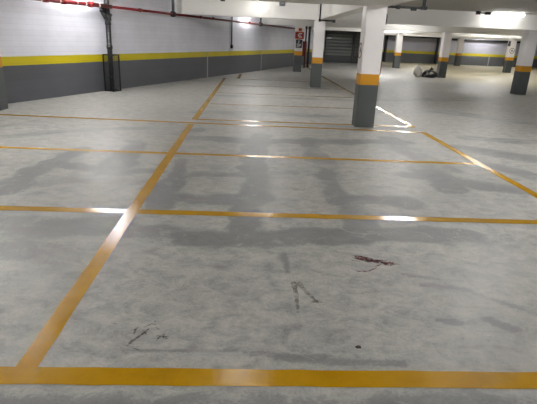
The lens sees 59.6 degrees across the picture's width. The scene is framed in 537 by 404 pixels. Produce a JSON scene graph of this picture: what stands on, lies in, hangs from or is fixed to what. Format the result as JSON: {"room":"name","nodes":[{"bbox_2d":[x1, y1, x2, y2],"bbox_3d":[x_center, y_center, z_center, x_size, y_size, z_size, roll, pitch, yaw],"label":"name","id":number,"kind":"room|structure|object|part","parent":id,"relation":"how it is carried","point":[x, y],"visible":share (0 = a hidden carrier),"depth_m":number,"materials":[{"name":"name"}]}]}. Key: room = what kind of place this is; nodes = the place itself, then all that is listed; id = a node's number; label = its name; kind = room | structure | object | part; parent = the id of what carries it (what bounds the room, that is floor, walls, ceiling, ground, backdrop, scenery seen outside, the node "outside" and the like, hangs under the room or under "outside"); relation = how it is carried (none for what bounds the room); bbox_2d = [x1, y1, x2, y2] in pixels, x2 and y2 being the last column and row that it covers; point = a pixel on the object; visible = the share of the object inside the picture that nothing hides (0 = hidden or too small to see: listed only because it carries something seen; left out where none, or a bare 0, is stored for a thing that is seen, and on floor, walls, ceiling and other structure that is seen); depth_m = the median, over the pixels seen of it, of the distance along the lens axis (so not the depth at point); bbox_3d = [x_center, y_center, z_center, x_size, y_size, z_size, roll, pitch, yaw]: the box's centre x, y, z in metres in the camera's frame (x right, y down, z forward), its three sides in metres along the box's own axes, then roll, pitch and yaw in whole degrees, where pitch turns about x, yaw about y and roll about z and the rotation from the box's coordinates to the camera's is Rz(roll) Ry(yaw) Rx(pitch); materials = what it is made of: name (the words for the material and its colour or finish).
{"room":"parking garage","nodes":[
{"label":"parking garage","id":0,"kind":"room"},
{"bbox_2d":[0,0,325,103],"bbox_3d":[-3.649,-5.808,16.855,0.250,2.900,47.260,9,20,18],"label":"wall","id":1,"kind":"structure","parent":0,"point":[48,50],"depth_m":14.38,"materials":[{"name":"white paint"}]},
{"bbox_2d":[230,16,232,47],"bbox_3d":[-1.654,-7.900,21.323,0.080,1.740,0.140,9,20,18],"label":"conduit","id":2,"kind":"object","parent":1,"relation":"attached to","point":[232,16],"visible":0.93,"depth_m":21.34,"materials":[{"name":"black plastic"}]},
{"bbox_2d":[302,41,306,55],"bbox_3d":[2.312,-10.328,31.580,0.430,0.950,0.600,9,20,18],"label":"pipe","id":3,"kind":"object","parent":1,"relation":"attached to","point":[303,48],"visible":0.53,"depth_m":31.32,"materials":[{"name":"red metal"}]},
{"bbox_2d":[0,61,536,403],"bbox_3d":[10.616,-5.385,21.850,47.000,0.003,52.000,2,19,-3],"label":"floor","id":4,"kind":"structure","parent":0,"point":[231,238],"depth_m":4.16,"materials":[{"name":"concrete"}]},
{"bbox_2d":[0,51,7,110],"bbox_3d":[-5.889,-3.121,9.709,0.500,2.370,0.360,2,19,-3],"label":"concrete column","id":5,"kind":"structure","parent":4,"relation":"on","point":[3,96],"depth_m":9.99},
{"bbox_2d":[99,0,114,90],"bbox_3d":[-4.629,-4.669,13.482,0.180,2.900,0.454,9,20,18],"label":"downpipe","id":6,"kind":"object","parent":4,"relation":"on","point":[105,12],"visible":0.89,"depth_m":13.44,"materials":[{"name":"black metal"}]},
{"bbox_2d":[102,54,120,91],"bbox_3d":[-4.617,-3.812,13.837,0.328,1.050,0.348,9,20,18],"label":"guard","id":7,"kind":"object","parent":4,"relation":"on","point":[115,89],"visible":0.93,"depth_m":13.78,"materials":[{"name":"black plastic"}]},
{"bbox_2d":[293,25,303,71],"bbox_3d":[1.612,-8.293,25.414,0.420,2.370,0.360,2,19,-3],"label":"concrete column","id":8,"kind":"structure","parent":4,"relation":"on","point":[297,61],"depth_m":25.37,"materials":[{"name":"grey paint"}]},
{"bbox_2d":[296,39,301,47],"bbox_3d":[1.631,-8.487,25.138,0.340,0.420,0.023,2,19,-3],"label":"direction sign","id":9,"kind":"object","parent":8,"relation":"attached to","point":[298,42],"visible":1,"depth_m":25.13,"materials":[{"name":"plastic"}]},
{"bbox_2d":[295,31,303,38],"bbox_3d":[1.659,-8.886,24.997,0.470,0.370,0.026,2,19,-3],"label":"fire sign","id":10,"kind":"object","parent":8,"relation":"attached to","point":[298,35],"visible":1,"depth_m":24.99,"materials":[{"name":"red plastic"}]},
{"bbox_2d":[303,26,307,67],"bbox_3d":[2.286,-9.765,28.900,0.123,2.900,0.126,2,19,-3],"label":"riser pipe","id":11,"kind":"object","parent":4,"relation":"on","point":[306,26],"visible":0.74,"depth_m":28.93,"materials":[{"name":"metal"}]},
{"bbox_2d":[306,26,311,66],"bbox_3d":[2.557,-10.023,29.668,0.191,2.900,0.196,2,19,-3],"label":"riser pipe","id":12,"kind":"object","parent":4,"relation":"on","point":[309,27],"visible":0.83,"depth_m":29.67,"materials":[{"name":"black metal"}]},
{"bbox_2d":[310,20,325,87],"bbox_3d":[1.818,-5.479,17.417,0.380,2.370,0.340,2,19,-3],"label":"concrete column","id":13,"kind":"structure","parent":4,"relation":"on","point":[319,27],"depth_m":17.26,"materials":[{"name":"white paint"}]},
{"bbox_2d":[352,6,386,127],"bbox_3d":[2.065,-2.754,9.676,0.400,2.370,0.360,2,19,-3],"label":"concrete column","id":14,"kind":"structure","parent":4,"relation":"on","point":[373,17],"depth_m":9.51,"materials":[{"name":"white paint"}]},
{"bbox_2d":[358,43,362,58],"bbox_3d":[1.873,-3.085,9.552,0.012,0.310,0.310,2,19,-3],"label":"round sign","id":15,"kind":"object","parent":14,"relation":"attached to","point":[360,45],"visible":1,"depth_m":9.53,"materials":[{"name":"grey"}]},
{"bbox_2d":[392,33,403,67],"bbox_3d":[9.314,-10.876,33.764,0.420,2.370,0.400,2,19,-3],"label":"concrete column","id":16,"kind":"structure","parent":4,"relation":"on","point":[399,37],"depth_m":33.62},
{"bbox_2d":[413,65,421,76],"bbox_3d":[8.222,-7.214,25.772,0.470,0.658,0.407,2,19,-3],"label":"sack","id":17,"kind":"object","parent":4,"relation":"on","point":[417,72],"visible":0.96,"depth_m":25.66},
{"bbox_2d":[421,67,437,77],"bbox_3d":[8.912,-7.158,25.765,0.805,0.614,0.685,2,19,-3],"label":"bag","id":18,"kind":"object","parent":4,"relation":"on","point":[427,73],"visible":1,"depth_m":25.66,"materials":[{"name":"black plastic"}]},
{"bbox_2d":[436,32,452,77],"bbox_3d":[9.696,-8.100,25.898,0.420,2.370,0.400,2,19,-3],"label":"concrete column","id":19,"kind":"structure","parent":4,"relation":"on","point":[446,39],"depth_m":25.75,"materials":[{"name":"white paint"}]},
{"bbox_2d":[454,38,464,65],"bbox_3d":[17.218,-13.536,42.360,0.450,2.370,0.400,2,19,-3],"label":"concrete column","id":20,"kind":"structure","parent":4,"relation":"on","point":[460,43],"depth_m":42.20,"materials":[{"name":"white paint"}]},
{"bbox_2d":[502,39,516,72],"bbox_3d":[17.628,-10.677,34.259,0.450,2.370,0.400,2,19,-3],"label":"concrete column","id":21,"kind":"structure","parent":4,"relation":"on","point":[509,57],"depth_m":34.16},
{"bbox_2d":[510,30,536,94],"bbox_3d":[9.940,-5.395,18.213,0.430,2.370,0.420,2,19,-3],"label":"concrete column","id":22,"kind":"structure","parent":4,"relation":"on","point":[528,43],"depth_m":18.07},
{"bbox_2d":[244,0,536,14],"bbox_3d":[10.418,-7.989,20.182,46.300,0.200,51.000,2,19,-3],"label":"ceiling","id":23,"kind":"structure","parent":0,"point":[517,6],"depth_m":14.57,"materials":[{"name":"concrete"}]},
{"bbox_2d":[35,0,294,28],"bbox_3d":[-2.079,-7.793,19.343,0.199,0.670,25.896,9,20,18],"label":"pipe","id":24,"kind":"object","parent":23,"relation":"hanging from","point":[172,13],"visible":0.99,"depth_m":14.49,"materials":[{"name":"red metal"}]},
{"bbox_2d":[257,0,385,5],"bbox_3d":[-2.650,-3.917,8.003,9.240,0.530,1.880,2,19,-3],"label":"ceiling beam","id":25,"kind":"structure","parent":23,"relation":"attached to","point":[340,2],"depth_m":8.68,"materials":[{"name":"white paint"}]},
{"bbox_2d":[175,0,536,30],"bbox_3d":[14.961,-6.483,17.572,36.796,0.530,0.350,2,19,-3],"label":"ceiling beam","id":26,"kind":"structure","parent":23,"relation":"attached to","point":[235,8],"depth_m":16.86,"materials":[{"name":"white paint"}]},
{"bbox_2d":[318,0,413,19],"bbox_3d":[2.296,-3.154,6.456,0.530,0.528,21.900,2,19,-3],"label":"ceiling beam","id":27,"kind":"structure","parent":23,"relation":"attached to","point":[328,11],"depth_m":12.14,"materials":[{"name":"white paint"}]},
{"bbox_2d":[319,4,335,22],"bbox_3d":[2.025,-6.480,16.048,0.575,0.620,0.090,2,19,-3],"label":"conduit","id":28,"kind":"object","parent":27,"relation":"attached to","point":[320,20],"visible":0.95,"depth_m":16.09,"materials":[{"name":"black metal"}]},
{"bbox_2d":[262,18,531,35],"bbox_3d":[16.294,-9.252,25.639,33.514,0.530,0.400,2,19,-3],"label":"ceiling beam","id":29,"kind":"structure","parent":23,"relation":"attached to","point":[273,21],"depth_m":25.07,"materials":[{"name":"white paint"}]},
{"bbox_2d":[387,0,427,10],"bbox_3d":[3.567,-5.158,12.111,1.100,0.380,0.100,2,19,-3],"label":"conduit","id":30,"kind":"object","parent":23,"relation":"hanging from","point":[424,7],"visible":0.96,"depth_m":12.13,"materials":[{"name":"black metal"}]},
{"bbox_2d":[308,26,510,38],"bbox_3d":[17.698,-12.011,33.685,30.090,0.530,0.400,2,19,-3],"label":"ceiling beam","id":31,"kind":"structure","parent":23,"relation":"attached to","point":[312,28],"depth_m":33.28,"materials":[{"name":"white paint"}]},
{"bbox_2d":[398,30,442,33],"bbox_3d":[9.508,-10.841,29.301,0.400,0.528,8.050,2,19,-3],"label":"ceiling beam","id":32,"kind":"structure","parent":23,"relation":"attached to","point":[399,31],"depth_m":30.17,"materials":[{"name":"white paint"}]},
{"bbox_2d":[384,33,520,40],"bbox_3d":[20.299,-14.819,42.026,24.250,0.530,0.400,2,19,-3],"label":"ceiling beam","id":33,"kind":"structure","parent":23,"relation":"attached to","point":[384,33],"depth_m":41.73,"materials":[{"name":"white paint"}]},
{"bbox_2d":[476,11,490,14],"bbox_3d":[7.568,-6.657,16.511,0.510,0.115,0.100,2,19,-3],"label":"conduit","id":34,"kind":"object","parent":23,"relation":"attached to","point":[477,12],"visible":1,"depth_m":16.48,"materials":[{"name":"black plastic"}]},
{"bbox_2d":[490,11,525,16],"bbox_3d":[8.452,-6.632,16.553,1.240,0.125,0.110,2,19,-3],"label":"lamp","id":35,"kind":"object","parent":23,"relation":"attached to","point":[492,12],"visible":1,"depth_m":16.51,"materials":[{"name":"white"}]},
{"bbox_2d":[511,36,521,38],"bbox_3d":[17.695,-10.613,29.695,0.400,0.528,8.050,2,19,-3],"label":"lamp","id":36,"kind":"structure","parent":23,"relation":"attached to","point":[512,37],"depth_m":32.83,"materials":[{"name":"white paint"}]},
{"bbox_2d":[381,35,536,67],"bbox_3d":[20.147,-14.640,45.080,24.750,2.900,0.250,2,19,-3],"label":"wall","id":37,"kind":"structure","parent":0,"point":[414,50],"depth_m":44.94,"materials":[{"name":"white paint"}]},
{"bbox_2d":[383,35,439,63],"bbox_3d":[13.583,-14.518,44.575,5.100,2.450,0.290,2,19,-3],"label":"door frame","id":38,"kind":"structure","parent":37,"relation":"attached to","point":[437,38],"depth_m":44.32,"materials":[{"name":"black metal"}]},
{"bbox_3d":[11.117,-14.586,44.456,0.160,2.450,0.290,2,19,-3],"label":"post","id":39,"kind":"part","parent":38,"relation":"part of","materials":[{"name":"black metal"}]},
{"bbox_3d":[16.049,-14.449,44.694,0.160,2.450,0.290,2,19,-3],"label":"post","id":40,"kind":"part","parent":38,"relation":"part of","materials":[{"name":"black metal"}]},
{"bbox_2d":[452,38,519,42],"bbox_3d":[24.460,-15.212,44.752,15.500,0.160,0.300,2,19,-3],"label":"trim","id":41,"kind":"structure","parent":37,"relation":"attached to","point":[452,38],"depth_m":44.43,"materials":[{"name":"black metal"}]},
{"bbox_3d":[6.184,-12.811,38.082,3.904,2.900,0.250,2,19,-3],"label":"wall","id":42,"kind":"structure","parent":0,"visible":0},
{"bbox_2d":[323,30,354,62],"bbox_3d":[5.708,-12.619,38.126,2.360,2.470,0.160,2,19,-3],"label":"roller shutter","id":43,"kind":"object","parent":42,"relation":"attached to","point":[338,48],"visible":0.97,"depth_m":38.11,"materials":[{"name":"grey metal"}]},
{"bbox_2d":[352,32,360,63],"bbox_3d":[7.181,-12.578,38.196,0.550,2.470,0.160,2,19,-3],"label":"gate","id":44,"kind":"object","parent":42,"relation":"attached to","point":[357,34],"visible":0.83,"depth_m":38.15,"materials":[{"name":"black metal"}]}
]}

